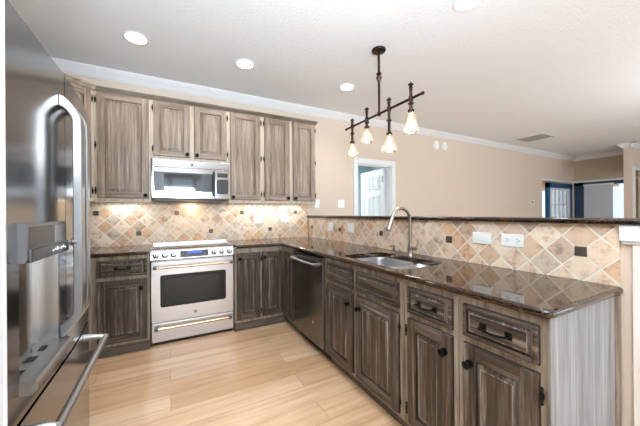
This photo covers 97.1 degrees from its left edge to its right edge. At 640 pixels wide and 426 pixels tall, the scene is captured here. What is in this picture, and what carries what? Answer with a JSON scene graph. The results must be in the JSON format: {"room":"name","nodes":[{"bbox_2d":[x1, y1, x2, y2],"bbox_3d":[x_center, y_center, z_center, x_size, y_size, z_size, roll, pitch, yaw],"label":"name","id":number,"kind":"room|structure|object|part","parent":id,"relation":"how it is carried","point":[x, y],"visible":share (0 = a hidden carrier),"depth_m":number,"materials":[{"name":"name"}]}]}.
{"room":"kitchen","nodes":[
{"label":"kitchen","id":0,"kind":"room"},
{"bbox_2d":[89,316,401,425],"bbox_3d":[4.038,1.270,3.922,17.600,0.100,9.334,0,0,-28],"label":"floor","id":1,"kind":"structure","parent":0,"point":[269,375],"depth_m":2.05,"materials":[{"name":"brown wood"}]},
{"bbox_2d":[5,0,108,425],"bbox_3d":[-1.299,0.371,0.906,0.914,1.775,0.937,0,0,-28],"label":"refrigerator","id":2,"kind":"object","parent":1,"relation":"on","point":[49,366],"visible":1,"depth_m":0.90,"materials":[{"name":"grey metal"}]},
{"bbox_3d":[-0.881,0.010,0.850,0.065,1.059,0.444,0,0,-28],"label":"door","id":3,"kind":"part","parent":2,"relation":"part of","materials":[{"name":"metal"}]},
{"bbox_3d":[-0.991,0.874,1.068,0.065,0.644,0.937,0,0,-28],"label":"freezer drawer","id":4,"kind":"part","parent":2,"relation":"part of","materials":[{"name":"metal"}]},
{"bbox_3d":[-0.919,0.592,1.063,0.098,0.042,0.687,0,0,-28],"label":"handle","id":5,"kind":"part","parent":2,"relation":"part of","materials":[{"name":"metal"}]},
{"bbox_3d":[-0.910,0.009,1.039,0.065,0.867,0.046,0,0,-28],"label":"handle","id":6,"kind":"part","parent":2,"relation":"part of","materials":[{"name":"metal"}]},
{"bbox_3d":[-0.913,0.106,1.026,0.062,0.030,0.030,0,0,-28],"label":"dispenser knob","id":7,"kind":"part","parent":2,"relation":"part of","materials":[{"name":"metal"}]},
{"bbox_3d":[-1.102,0.011,1.266,0.065,1.059,0.488,0,0,-28],"label":"door","id":8,"kind":"part","parent":2,"relation":"part of","materials":[{"name":"metal"}]},
{"bbox_3d":[-0.948,0.009,1.110,0.065,0.867,0.034,0,0,-28],"label":"handle","id":9,"kind":"part","parent":2,"relation":"part of","materials":[{"name":"metal"}]},
{"bbox_2d":[88,258,93,359],"bbox_3d":[-2.351,0.825,2.529,0.627,0.880,0.580,0,0,-28],"label":"base cabinet","id":10,"kind":"object","parent":1,"relation":"on","point":[91,305],"visible":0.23,"depth_m":2.41,"materials":[{"name":"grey wood"}]},
{"bbox_2d":[90,245,151,257],"bbox_3d":[-2.164,0.367,2.609,1.046,0.032,0.602,0,0,-28],"label":"countertop","id":11,"kind":"structure","parent":10,"relation":"on","point":[95,252],"depth_m":2.59,"materials":[{"name":"brown stone"}]},
{"bbox_2d":[94,254,151,358],"bbox_3d":[-1.878,0.822,2.748,0.409,0.880,0.638,0,0,-28],"label":"base cabinet","id":12,"kind":"object","parent":1,"relation":"on","point":[122,284],"visible":0.97,"depth_m":2.51,"materials":[{"name":"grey wood"}]},
{"bbox_3d":[-1.752,0.489,2.508,0.370,0.149,0.020,0,0,-28],"label":"drawer","id":13,"kind":"part","parent":12,"relation":"part of","materials":[{"name":"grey wood"}]},
{"bbox_3d":[-1.739,0.489,2.483,0.126,0.028,0.037,0,0,-28],"label":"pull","id":14,"kind":"part","parent":12,"relation":"part of","materials":[{"name":"black metal"}]},
{"bbox_3d":[-1.750,0.870,2.508,0.370,0.551,0.020,0,0,-28],"label":"door","id":15,"kind":"part","parent":12,"relation":"part of","materials":[{"name":"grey wood"}]},
{"bbox_2d":[150,239,233,345],"bbox_3d":[-1.366,0.789,3.041,0.766,0.940,0.582,0,0,-28],"label":"range","id":16,"kind":"object","parent":1,"relation":"on","point":[192,281],"visible":1,"depth_m":2.83,"materials":[{"name":"silver metal"}]},
{"bbox_3d":[-1.487,0.334,3.265,0.758,0.028,0.060,0,0,-28],"label":"vent trim","id":17,"kind":"part","parent":16,"relation":"part of","materials":[{"name":"silver metal"}]},
{"bbox_2d":[151,242,230,249],"bbox_3d":[-1.389,0.349,3.080,0.762,0.006,0.485,0,0,-28],"label":"cooktop","id":18,"kind":"object","parent":16,"relation":"in","point":[157,245],"depth_m":3.00,"materials":[{"name":"white ceramic"}]},
{"bbox_3d":[-1.264,0.757,2.853,0.754,0.577,0.030,0,0,-28],"label":"oven door","id":19,"kind":"part","parent":16,"relation":"part of","materials":[{"name":"silver metal"}]},
{"bbox_3d":[-1.271,0.405,2.860,0.762,0.106,0.074,0,0,-28],"label":"control panel","id":20,"kind":"part","parent":16,"relation":"part of","materials":[{"name":"silver metal"}]},
{"bbox_3d":[-1.262,1.143,2.853,0.754,0.175,0.030,0,0,-28],"label":"warming drawer","id":21,"kind":"part","parent":16,"relation":"part of","materials":[{"name":"silver metal"}]},
{"bbox_3d":[-1.241,1.092,2.813,0.702,0.028,0.063,0,0,-28],"label":"handle","id":22,"kind":"part","parent":16,"relation":"part of","materials":[{"name":"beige metal"}]},
{"bbox_3d":[-1.245,0.516,2.813,0.722,0.028,0.063,0,0,-28],"label":"handle","id":23,"kind":"part","parent":16,"relation":"part of","materials":[{"name":"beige metal"}]},
{"bbox_3d":[-1.260,0.404,2.838,0.261,0.066,0.004,0,-22,-28],"label":"display panel","id":24,"kind":"part","parent":16,"relation":"part of","materials":[{"name":"glass"}]},
{"bbox_2d":[233,246,284,331],"bbox_3d":[-0.772,0.814,3.339,0.559,0.880,0.635,0,0,-28],"label":"base cabinet","id":25,"kind":"object","parent":1,"relation":"on","point":[258,285],"visible":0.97,"depth_m":3.08,"materials":[{"name":"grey wood"}]},
{"bbox_3d":[-0.762,0.781,3.035,0.252,0.707,0.020,0,0,-28],"label":"door","id":26,"kind":"part","parent":25,"relation":"part of","materials":[{"name":"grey wood"}]},
{"bbox_3d":[-0.527,0.779,3.160,0.240,0.707,0.020,0,0,-28],"label":"door","id":27,"kind":"part","parent":25,"relation":"part of","materials":[{"name":"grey wood"}]},
{"bbox_2d":[283,246,299,331],"bbox_3d":[-0.091,0.809,3.211,0.601,0.880,0.337,0,0,-28],"label":"base cabinet","id":28,"kind":"object","parent":1,"relation":"on","point":[288,263],"visible":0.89,"depth_m":3.04,"materials":[{"name":"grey wood"}]},
{"bbox_3d":[-0.341,0.778,3.062,0.020,0.707,0.239,0,0,-28],"label":"door","id":29,"kind":"part","parent":28,"relation":"part of","materials":[{"name":"brown wood"}]},
{"bbox_2d":[290,250,330,359],"bbox_3d":[0.106,0.812,2.756,0.660,0.871,0.622,0,0,-28],"label":"dishwasher","id":30,"kind":"object","parent":1,"relation":"on","point":[309,269],"visible":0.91,"depth_m":2.55,"materials":[{"name":"grey metal"}]},
{"bbox_3d":[-0.157,0.441,2.620,0.072,0.026,0.529,0,0,-28],"label":"handle","id":31,"kind":"part","parent":30,"relation":"part of","materials":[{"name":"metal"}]},
{"bbox_3d":[-0.105,0.763,2.644,0.058,0.763,0.622,0,0,-28],"label":"door","id":32,"kind":"part","parent":30,"relation":"part of","materials":[{"name":"metal"}]},
{"bbox_2d":[325,257,409,425],"bbox_3d":[0.490,0.804,2.085,0.635,0.880,0.899,0,0,-28],"label":"base cabinet","id":33,"kind":"object","parent":1,"relation":"on","point":[365,308],"visible":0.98,"depth_m":1.82,"materials":[{"name":"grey wood"}]},
{"bbox_3d":[0.144,0.468,2.148,0.020,0.140,0.364,0,0,-28],"label":"drawer","id":34,"kind":"part","parent":33,"relation":"part of","materials":[{"name":"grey wood"}]},
{"bbox_3d":[0.146,0.849,2.148,0.020,0.566,0.364,0,0,-28],"label":"door","id":35,"kind":"part","parent":33,"relation":"part of","materials":[{"name":"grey wood"}]},
{"bbox_3d":[0.345,0.467,1.770,0.020,0.140,0.406,0,0,-28],"label":"drawer","id":36,"kind":"part","parent":33,"relation":"part of","materials":[{"name":"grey wood"}]},
{"bbox_3d":[0.348,0.848,1.770,0.020,0.566,0.406,0,0,-28],"label":"door","id":37,"kind":"part","parent":33,"relation":"part of","materials":[{"name":"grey wood"}]},
{"bbox_2d":[405,280,459,425],"bbox_3d":[0.779,0.802,1.539,0.638,0.880,0.329,0,0,-28],"label":"base cabinet","id":38,"kind":"object","parent":1,"relation":"on","point":[432,368],"visible":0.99,"depth_m":1.38,"materials":[{"name":"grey wood"}]},
{"bbox_3d":[0.513,0.465,1.395,0.037,0.028,0.126,0,0,-28],"label":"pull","id":39,"kind":"part","parent":38,"relation":"part of","materials":[{"name":"black metal"}]},
{"bbox_3d":[0.538,0.465,1.408,0.020,0.140,0.274,0,0,-28],"label":"drawer","id":40,"kind":"part","parent":38,"relation":"part of","materials":[{"name":"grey wood"}]},
{"bbox_3d":[0.541,0.846,1.408,0.020,0.566,0.274,0,0,-28],"label":"door","id":41,"kind":"part","parent":38,"relation":"part of","materials":[{"name":"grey wood"}]},
{"bbox_3d":[0.563,0.645,1.306,0.034,0.036,0.036,0,0,-28],"label":"knob","id":42,"kind":"part","parent":38,"relation":"part of","materials":[{"name":"black metal"}]},
{"bbox_2d":[459,295,621,425],"bbox_3d":[0.949,0.801,1.239,0.656,0.880,0.356,0,0,-28],"label":"base cabinet","id":43,"kind":"object","parent":1,"relation":"on","point":[517,368],"visible":0.97,"depth_m":1.09,"materials":[{"name":"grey wood"}]},
{"bbox_2d":[227,237,623,318],"bbox_3d":[0.084,0.350,2.360,1.140,0.032,3.155,0,0,-28],"label":"countertop","id":44,"kind":"structure","parent":43,"relation":"on","point":[540,295],"depth_m":1.40,"materials":[{"name":"brown stone"}]},
{"bbox_2d":[353,256,430,268],"bbox_3d":[0.493,0.459,2.026,0.410,0.190,0.654,0,0,-28],"label":"sink","id":45,"kind":"object","parent":44,"relation":"in","point":[380,260],"visible":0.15,"depth_m":2.28,"materials":[{"name":"metal"}]},
{"bbox_3d":[0.435,0.459,2.134,0.410,0.190,0.408,0,0,-28],"label":"bowl","id":46,"kind":"part","parent":45,"relation":"part of","materials":[{"name":"metal"}]},
{"bbox_3d":[0.594,0.443,1.836,0.410,0.160,0.224,0,0,-28],"label":"bowl","id":47,"kind":"part","parent":45,"relation":"part of","materials":[{"name":"metal"}]},
{"bbox_2d":[386,207,418,255],"bbox_3d":[0.619,0.141,2.137,0.266,0.380,0.095,0,0,-28],"label":"kitchen faucet","id":48,"kind":"object","parent":44,"relation":"on","point":[410,248],"visible":1,"depth_m":2.18,"materials":[{"name":"silver metal"}]},
{"bbox_3d":[0.621,0.096,2.161,0.208,0.290,0.026,0,0,-28],"label":"spout","id":49,"kind":"part","parent":48,"relation":"part of","materials":[{"name":"silver metal"}]},
{"bbox_3d":[0.722,0.247,2.177,0.041,0.086,0.068,0,0,-28],"label":"lever handle","id":50,"kind":"part","parent":48,"relation":"part of","materials":[{"name":"silver metal"}]},
{"bbox_3d":[0.622,0.644,1.197,0.034,0.036,0.036,0,0,-28],"label":"knob","id":51,"kind":"part","parent":43,"relation":"part of","materials":[{"name":"black metal"}]},
{"bbox_3d":[0.670,0.464,1.099,0.037,0.028,0.126,0,0,-28],"label":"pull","id":52,"kind":"part","parent":43,"relation":"part of","materials":[{"name":"black metal"}]},
{"bbox_3d":[0.696,0.464,1.112,0.020,0.140,0.288,0,0,-28],"label":"drawer","id":53,"kind":"part","parent":43,"relation":"part of","materials":[{"name":"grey wood"}]},
{"bbox_3d":[0.699,0.845,1.112,0.020,0.566,0.288,0,0,-28],"label":"door","id":54,"kind":"part","parent":43,"relation":"part of","materials":[{"name":"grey wood"}]},
{"bbox_3d":[0.715,0.758,1.124,0.020,0.791,0.339,0,0,-28],"label":"frame","id":55,"kind":"part","parent":43,"relation":"part of","materials":[{"name":"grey wood"}]},
{"bbox_3d":[1.034,0.801,1.097,0.554,0.880,0.005,0,0,-28],"label":"panel","id":56,"kind":"part","parent":43,"relation":"part of","materials":[{"name":"grey wood"}]},
{"bbox_3d":[1.300,0.799,1.233,0.042,0.880,0.016,0,0,-28],"label":"corner post","id":57,"kind":"part","parent":43,"relation":"part of","materials":[{"name":"grey wood"}]},
{"bbox_2d":[70,74,573,247],"bbox_3d":[2.138,-0.136,5.331,11.470,2.740,0.130,0,0,-28],"label":"wall","id":58,"kind":"structure","parent":0,"point":[464,179],"depth_m":5.17,"materials":[{"name":"beige paint"}]},
{"bbox_2d":[94,91,152,201],"bbox_3d":[-1.950,-0.625,2.838,0.447,1.033,0.400,0,0,-28],"label":"upper cabinet","id":59,"kind":"object","parent":58,"relation":"attached to","point":[122,123],"visible":1,"depth_m":2.69,"materials":[{"name":"beige wood"}]},
{"bbox_2d":[95,201,150,202],"bbox_3d":[-1.882,-0.102,2.718,0.448,0.013,0.017,0,0,-28],"label":"rail","id":60,"kind":"object","parent":59,"relation":"attached to","point":[95,201],"visible":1,"depth_m":2.69,"materials":[{"name":"brown wood"}]},
{"bbox_2d":[151,100,227,163],"bbox_3d":[-1.424,-0.847,3.119,0.744,0.597,0.400,0,0,-28],"label":"upper cabinet","id":61,"kind":"object","parent":58,"relation":"attached to","point":[178,131],"visible":0.99,"depth_m":2.96,"materials":[{"name":"beige wood"}]},
{"bbox_3d":[-1.514,-0.850,2.894,0.328,0.548,0.020,0,0,-28],"label":"door","id":62,"kind":"part","parent":61,"relation":"part of","materials":[{"name":"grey wood"}]},
{"bbox_2d":[152,158,229,201],"bbox_3d":[-1.405,-0.336,3.096,0.736,0.410,0.467,0,0,-28],"label":"microwave","id":63,"kind":"object","parent":61,"relation":"attached to","point":[172,180],"visible":1,"depth_m":2.93,"materials":[{"name":"grey metal"}]},
{"bbox_3d":[-1.396,-0.306,2.913,0.580,0.310,0.031,0,0,-28],"label":"door","id":64,"kind":"part","parent":63,"relation":"part of","materials":[{"name":"metal"}]},
{"bbox_3d":[-1.329,-0.503,2.952,0.736,0.076,0.027,0,0,-28],"label":"vent panel","id":65,"kind":"part","parent":63,"relation":"part of","materials":[{"name":"metal"}]},
{"bbox_3d":[-1.133,-0.307,3.007,0.020,0.259,0.056,0,0,-28],"label":"handle","id":66,"kind":"part","parent":63,"relation":"part of","materials":[{"name":"black plastic"}]},
{"bbox_3d":[-1.070,-0.308,3.088,0.152,0.310,0.030,0,0,-28],"label":"control panel","id":67,"kind":"part","parent":63,"relation":"part of","materials":[{"name":"metal"}]},
{"bbox_3d":[-1.186,-0.853,3.069,0.331,0.548,0.020,0,0,-28],"label":"door","id":68,"kind":"part","parent":61,"relation":"part of","materials":[{"name":"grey wood"}]},
{"bbox_2d":[90,203,307,247],"bbox_3d":[-1.470,0.116,3.325,2.949,0.457,0.012,0,0,-28],"label":"tile backsplash","id":69,"kind":"structure","parent":58,"relation":"attached to","point":[111,224],"depth_m":3.28,"materials":[{"name":"tile"}]},
{"bbox_2d":[254,215,262,223],"bbox_3d":[-0.802,0.079,3.674,0.112,0.115,0.008,0,0,-28],"label":"light switch","id":70,"kind":"object","parent":69,"relation":"attached to","point":[257,218],"visible":1,"depth_m":3.67,"materials":[{"name":"white plastic"}]},
{"bbox_2d":[281,214,288,221],"bbox_3d":[-0.479,0.070,3.846,0.112,0.115,0.008,0,0,-28],"label":"light switch","id":71,"kind":"object","parent":69,"relation":"attached to","point":[284,217],"visible":1,"depth_m":3.85,"materials":[{"name":"white plastic"}]},
{"bbox_2d":[224,112,262,202],"bbox_3d":[-0.922,-0.633,3.385,0.385,1.033,0.400,0,0,-28],"label":"upper cabinet","id":72,"kind":"object","parent":58,"relation":"attached to","point":[244,130],"visible":0.98,"depth_m":3.23,"materials":[{"name":"beige wood"}]},
{"bbox_2d":[262,117,315,203],"bbox_3d":[-0.439,-0.636,3.643,0.706,1.033,0.400,0,0,-28],"label":"upper cabinet","id":73,"kind":"object","parent":58,"relation":"attached to","point":[288,147],"visible":1,"depth_m":3.48,"materials":[{"name":"beige wood"}]},
{"bbox_2d":[63,72,317,125],"bbox_3d":[-1.203,-1.154,3.086,2.686,0.040,0.395,0,0,-35],"label":"crown molding","id":74,"kind":"structure","parent":73,"relation":"attached to","point":[69,77],"depth_m":2.91,"materials":[{"name":"brown wood"}]},
{"bbox_2d":[229,203,315,204],"bbox_3d":[-0.543,-0.112,3.432,1.093,0.013,0.017,0,0,-28],"label":"rail","id":75,"kind":"object","parent":73,"relation":"attached to","point":[229,203],"visible":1,"depth_m":3.43,"materials":[{"name":"brown wood"}]},
{"bbox_3d":[-0.516,-0.641,3.425,0.318,0.981,0.020,0,0,-28],"label":"door","id":76,"kind":"part","parent":73,"relation":"part of","materials":[{"name":"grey wood"}]},
{"bbox_3d":[-0.203,-0.643,3.592,0.304,0.981,0.020,0,0,-28],"label":"door","id":77,"kind":"part","parent":73,"relation":"part of","materials":[{"name":"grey wood"}]},
{"bbox_2d":[315,200,319,207],"bbox_3d":[-0.042,-0.136,4.091,0.080,0.118,0.008,0,0,-28],"label":"light switch","id":78,"kind":"object","parent":58,"relation":"attached to","point":[317,205],"visible":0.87,"depth_m":4.09,"materials":[{"name":"white plastic"}]},
{"bbox_2d":[338,200,344,207],"bbox_3d":[0.322,-0.138,4.285,0.118,0.118,0.008,0,0,-28],"label":"light switch","id":79,"kind":"object","parent":58,"relation":"attached to","point":[340,202],"visible":1,"depth_m":4.29,"materials":[{"name":"white plastic"}]},
{"bbox_2d":[51,57,639,160],"bbox_3d":[4.603,-1.477,5.047,15.310,0.095,2.699,0,0,-28],"label":"trim","id":80,"kind":"structure","parent":58,"relation":"attached to","point":[69,67],"depth_m":3.70,"materials":[{"name":"white paint"}]},
{"bbox_2d":[361,168,384,214],"bbox_3d":[0.934,0.232,5.181,0.125,2.000,0.756,0,0,-22],"label":"door","id":81,"kind":"structure","parent":58,"relation":"in","point":[372,182],"depth_m":5.13,"materials":[{"name":"white paint"}]},
{"bbox_3d":[0.901,-0.542,5.345,0.054,0.230,0.230,0,0,-22],"label":"panel","id":82,"kind":"part","parent":81,"relation":"part of","materials":[{"name":"white paint"}]},
{"bbox_3d":[0.905,0.028,5.345,0.054,0.670,0.230,0,0,-22],"label":"panel","id":83,"kind":"part","parent":81,"relation":"part of","materials":[{"name":"white paint"}]},
{"bbox_3d":[1.017,-0.543,5.058,0.054,0.230,0.230,0,0,-22],"label":"panel","id":84,"kind":"part","parent":81,"relation":"part of","materials":[{"name":"white paint"}]},
{"bbox_3d":[1.021,0.027,5.058,0.054,0.670,0.230,0,0,-22],"label":"panel","id":85,"kind":"part","parent":81,"relation":"part of","materials":[{"name":"white paint"}]},
{"bbox_2d":[353,157,395,214],"bbox_3d":[0.874,0.188,4.646,0.860,2.110,0.148,0,0,-28],"label":"trim","id":86,"kind":"structure","parent":58,"relation":"attached to","point":[390,166],"depth_m":4.75,"materials":[{"name":"white paint"}]},
{"bbox_2d":[433,141,438,149],"bbox_3d":[2.171,-1.267,5.266,0.140,0.168,0.024,0,0,-28],"label":"door chime","id":87,"kind":"object","parent":58,"relation":"attached to","point":[436,143],"visible":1,"depth_m":5.25,"materials":[{"name":"white plastic"}]},
{"bbox_2d":[442,142,446,150],"bbox_3d":[2.374,-1.268,5.374,0.140,0.168,0.024,0,0,-28],"label":"door chime","id":88,"kind":"object","parent":58,"relation":"attached to","point":[444,144],"visible":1,"depth_m":5.36,"materials":[{"name":"white plastic"}]},
{"bbox_2d":[545,182,572,216],"bbox_3d":[6.461,0.203,7.628,1.375,2.000,0.060,0,0,-28],"label":"door","id":89,"kind":"structure","parent":58,"relation":"in","point":[549,186],"depth_m":7.55,"materials":[{"name":"blue paint"}]},
{"bbox_2d":[542,177,637,182],"bbox_3d":[6.623,-0.851,6.942,1.770,0.045,1.249,0,0,-28],"label":"trim","id":90,"kind":"structure","parent":58,"relation":"attached to","point":[636,177],"depth_m":7.42,"materials":[{"name":"white paint"}]},
{"bbox_2d":[8,0,639,156],"bbox_3d":[4.596,-1.574,2.837,17.600,0.100,6.874,0,0,-28],"label":"ceiling","id":91,"kind":"structure","parent":0,"point":[502,71],"depth_m":2.65,"materials":[{"name":"white paint"}]},
{"bbox_2d":[122,31,148,45],"bbox_3d":[-1.557,-1.475,2.391,0.196,0.009,0.196,0,0,-28],"label":"recessed light","id":92,"kind":"object","parent":91,"relation":"in","point":[133,37],"visible":1,"depth_m":2.38,"materials":[{"name":"white paint"}]},
{"bbox_2d":[235,59,254,69],"bbox_3d":[-0.748,-1.481,2.819,0.196,0.009,0.196,0,0,-28],"label":"recessed light","id":93,"kind":"object","parent":91,"relation":"in","point":[246,64],"visible":1,"depth_m":2.81,"materials":[{"name":"white paint"}]},
{"bbox_2d":[339,83,354,90],"bbox_3d":[0.320,-1.489,3.352,0.196,0.009,0.196,0,0,-28],"label":"recessed light","id":94,"kind":"object","parent":91,"relation":"in","point":[347,86],"visible":1,"depth_m":3.35,"materials":[{"name":"white paint"}]},
{"bbox_2d":[345,46,424,155],"bbox_3d":[0.531,-1.016,2.603,0.140,0.957,1.078,0,0,-28],"label":"linear chandelier","id":95,"kind":"object","parent":91,"relation":"hanging from","point":[378,50],"visible":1,"depth_m":2.55,"materials":[{"name":"brown metal"}]},
{"bbox_3d":[0.539,-1.180,2.587,0.052,0.589,0.052,0,0,-28],"label":"stem","id":96,"kind":"part","parent":95,"relation":"part of","materials":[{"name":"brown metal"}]},
{"bbox_3d":[0.606,-0.629,2.470,0.042,0.093,0.042,0,0,-28],"label":"bulb","id":97,"kind":"part","parent":95,"relation":"part of","materials":[{"name":"white glass"}]},
{"bbox_3d":[0.724,-0.745,2.247,0.042,0.102,0.042,0,0,-28],"label":"bulb","id":98,"kind":"part","parent":95,"relation":"part of","materials":[{"name":"white glass"}]},
{"bbox_2d":[453,0,481,11],"bbox_3d":[1.048,-1.494,2.003,0.196,0.009,0.196,0,0,-28],"label":"recessed light","id":99,"kind":"object","parent":91,"relation":"in","point":[458,5],"visible":1,"depth_m":2.03,"materials":[{"name":"white paint"}]},
{"bbox_2d":[513,133,554,141],"bbox_3d":[4.315,-1.514,5.704,0.480,0.016,0.540,0,0,-28],"label":"ceiling vent","id":100,"kind":"object","parent":91,"relation":"in","point":[541,135],"visible":1,"depth_m":5.65,"materials":[{"name":"grey metal"}]},
{"bbox_2d":[358,166,381,214],"bbox_3d":[0.628,-0.105,5.943,3.100,2.700,2.370,0,0,-28],"label":"wall","id":101,"kind":"structure","parent":0,"point":[361,169],"depth_m":7.40,"materials":[{"name":"teal paint"}]},
{"bbox_2d":[395,219,639,425],"bbox_3d":[0.704,0.650,2.567,0.164,1.187,3.394,0,0,-28],"label":"wall","id":102,"kind":"structure","parent":0,"point":[626,251],"depth_m":1.22,"materials":[{"name":"beige paint"}]},
{"bbox_2d":[309,217,620,286],"bbox_3d":[0.581,0.194,2.632,0.013,0.272,3.145,0,0,-28],"label":"tile backsplash","id":103,"kind":"structure","parent":102,"relation":"attached to","point":[583,252],"depth_m":1.65,"materials":[{"name":"tile"}]},
{"bbox_2d":[328,222,332,230],"bbox_3d":[0.131,0.166,3.461,0.008,0.105,0.115,0,0,-28],"label":"light switch","id":104,"kind":"object","parent":103,"relation":"attached to","point":[330,224],"visible":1,"depth_m":3.46,"materials":[{"name":"white plastic"}]},
{"bbox_2d":[347,223,353,232],"bbox_3d":[0.334,0.163,3.078,0.008,0.105,0.125,0,0,-28],"label":"light switch","id":105,"kind":"object","parent":103,"relation":"attached to","point":[350,226],"visible":1,"depth_m":3.08,"materials":[{"name":"white plastic"}]},
{"bbox_2d":[473,232,490,244],"bbox_3d":[1.022,0.159,1.788,0.008,0.072,0.120,0,0,-28],"label":"wall outlet","id":106,"kind":"object","parent":103,"relation":"attached to","point":[478,237],"visible":1,"depth_m":1.78,"materials":[{"name":"white plastic"}]},
{"bbox_2d":[501,234,523,247],"bbox_3d":[1.107,0.158,1.629,0.008,0.072,0.120,0,0,-28],"label":"wall outlet","id":107,"kind":"object","parent":103,"relation":"attached to","point":[513,240],"visible":1,"depth_m":1.62,"materials":[{"name":"white plastic"}]},
{"bbox_2d":[503,237,509,242],"bbox_3d":[1.092,0.158,1.653,0.003,0.032,0.036,0,0,-28],"label":"receptacle","id":108,"kind":"object","parent":107,"relation":"attached to","point":[505,239],"depth_m":1.65,"materials":[{"name":"white plastic"}]},
{"bbox_2d":[513,238,520,243],"bbox_3d":[1.118,0.158,1.604,0.003,0.032,0.036,0,0,-28],"label":"receptacle","id":109,"kind":"object","parent":107,"relation":"attached to","point":[515,240],"depth_m":1.60,"materials":[{"name":"white plastic"}]},
{"bbox_2d":[307,215,639,224],"bbox_3d":[0.799,0.041,2.596,0.418,0.029,3.434,0,0,-28],"label":"bar","id":110,"kind":"object","parent":102,"relation":"on","point":[523,219],"visible":0.87,"depth_m":1.62,"materials":[{"name":"brown stone"}]},
{"bbox_2d":[619,225,639,244],"bbox_3d":[1.451,0.094,1.164,0.198,0.081,0.261,0,0,-28],"label":"trim","id":111,"kind":"structure","parent":102,"relation":"on","point":[630,235],"depth_m":1.20,"materials":[{"name":"white paint"}]},
{"bbox_2d":[542,181,618,190],"bbox_3d":[5.957,-0.954,9.222,8.800,0.080,3.000,0,0,-28],"label":"ceiling","id":112,"kind":"structure","parent":0,"point":[543,182],"depth_m":9.66,"materials":[{"name":"white paint"}]},
{"bbox_2d":[574,155,638,216],"bbox_3d":[7.467,-0.175,7.387,0.130,2.740,1.254,0,0,-28],"label":"wall","id":113,"kind":"structure","parent":0,"point":[611,167],"depth_m":7.41,"materials":[{"name":"beige paint"}]},
{"bbox_2d":[574,179,623,216],"bbox_3d":[7.412,-0.019,7.420,0.080,1.630,1.125,0,0,-28],"label":"window","id":114,"kind":"structure","parent":113,"relation":"in","point":[578,187],"depth_m":7.78,"materials":[{"name":"blue paint"}]},
{"bbox_2d":[583,183,613,216],"bbox_3d":[7.329,-0.027,7.447,0.040,1.494,0.590,0,0,-28],"label":"window blind","id":115,"kind":"object","parent":114,"relation":"attached to","point":[598,200],"visible":0.64,"depth_m":7.44,"materials":[{"name":"white"}]},
{"bbox_3d":[7.324,-0.754,7.447,0.040,0.040,0.590,0,0,-28],"label":"head rail","id":116,"kind":"part","parent":115,"relation":"part of","materials":[{"name":"white paint"}]},
{"bbox_2d":[623,147,639,216],"bbox_3d":[9.087,-0.186,7.463,5.140,2.740,0.134,0,0,-28],"label":"wall","id":117,"kind":"structure","parent":0,"point":[631,155],"depth_m":6.26,"materials":[{"name":"beige paint"}]},
{"bbox_2d":[633,166,639,216],"bbox_3d":[7.291,0.082,6.414,0.900,2.230,0.025,0,0,-28],"label":"trim","id":118,"kind":"structure","parent":117,"relation":"attached to","point":[635,168],"depth_m":6.21,"materials":[{"name":"white paint"}]},
{"bbox_3d":[-2.200,-0.105,1.417,0.130,2.740,2.699,0,0,-28],"label":"wall","id":119,"kind":"structure","parent":0,"visible":0},
{"bbox_2d":[69,81,94,200],"bbox_3d":[-2.356,-0.623,2.482,0.600,1.033,0.645,0,0,-28],"label":"upper cabinet","id":120,"kind":"object","parent":119,"relation":"attached to","point":[86,95],"visible":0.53,"depth_m":2.56,"materials":[{"name":"beige wood"}]},
{"bbox_3d":[-2.072,-0.106,-0.124,3.028,2.740,0.130,0,0,-28],"label":"wall","id":121,"kind":"structure","parent":0,"visible":0},
{"bbox_2d":[0,0,7,425],"bbox_3d":[-0.723,-0.066,0.598,0.030,2.640,0.146,0,0,-28],"label":"trim","id":122,"kind":"structure","parent":121,"relation":"attached to","point":[3,267],"depth_m":0.66,"materials":[{"name":"white paint"}]}
]}

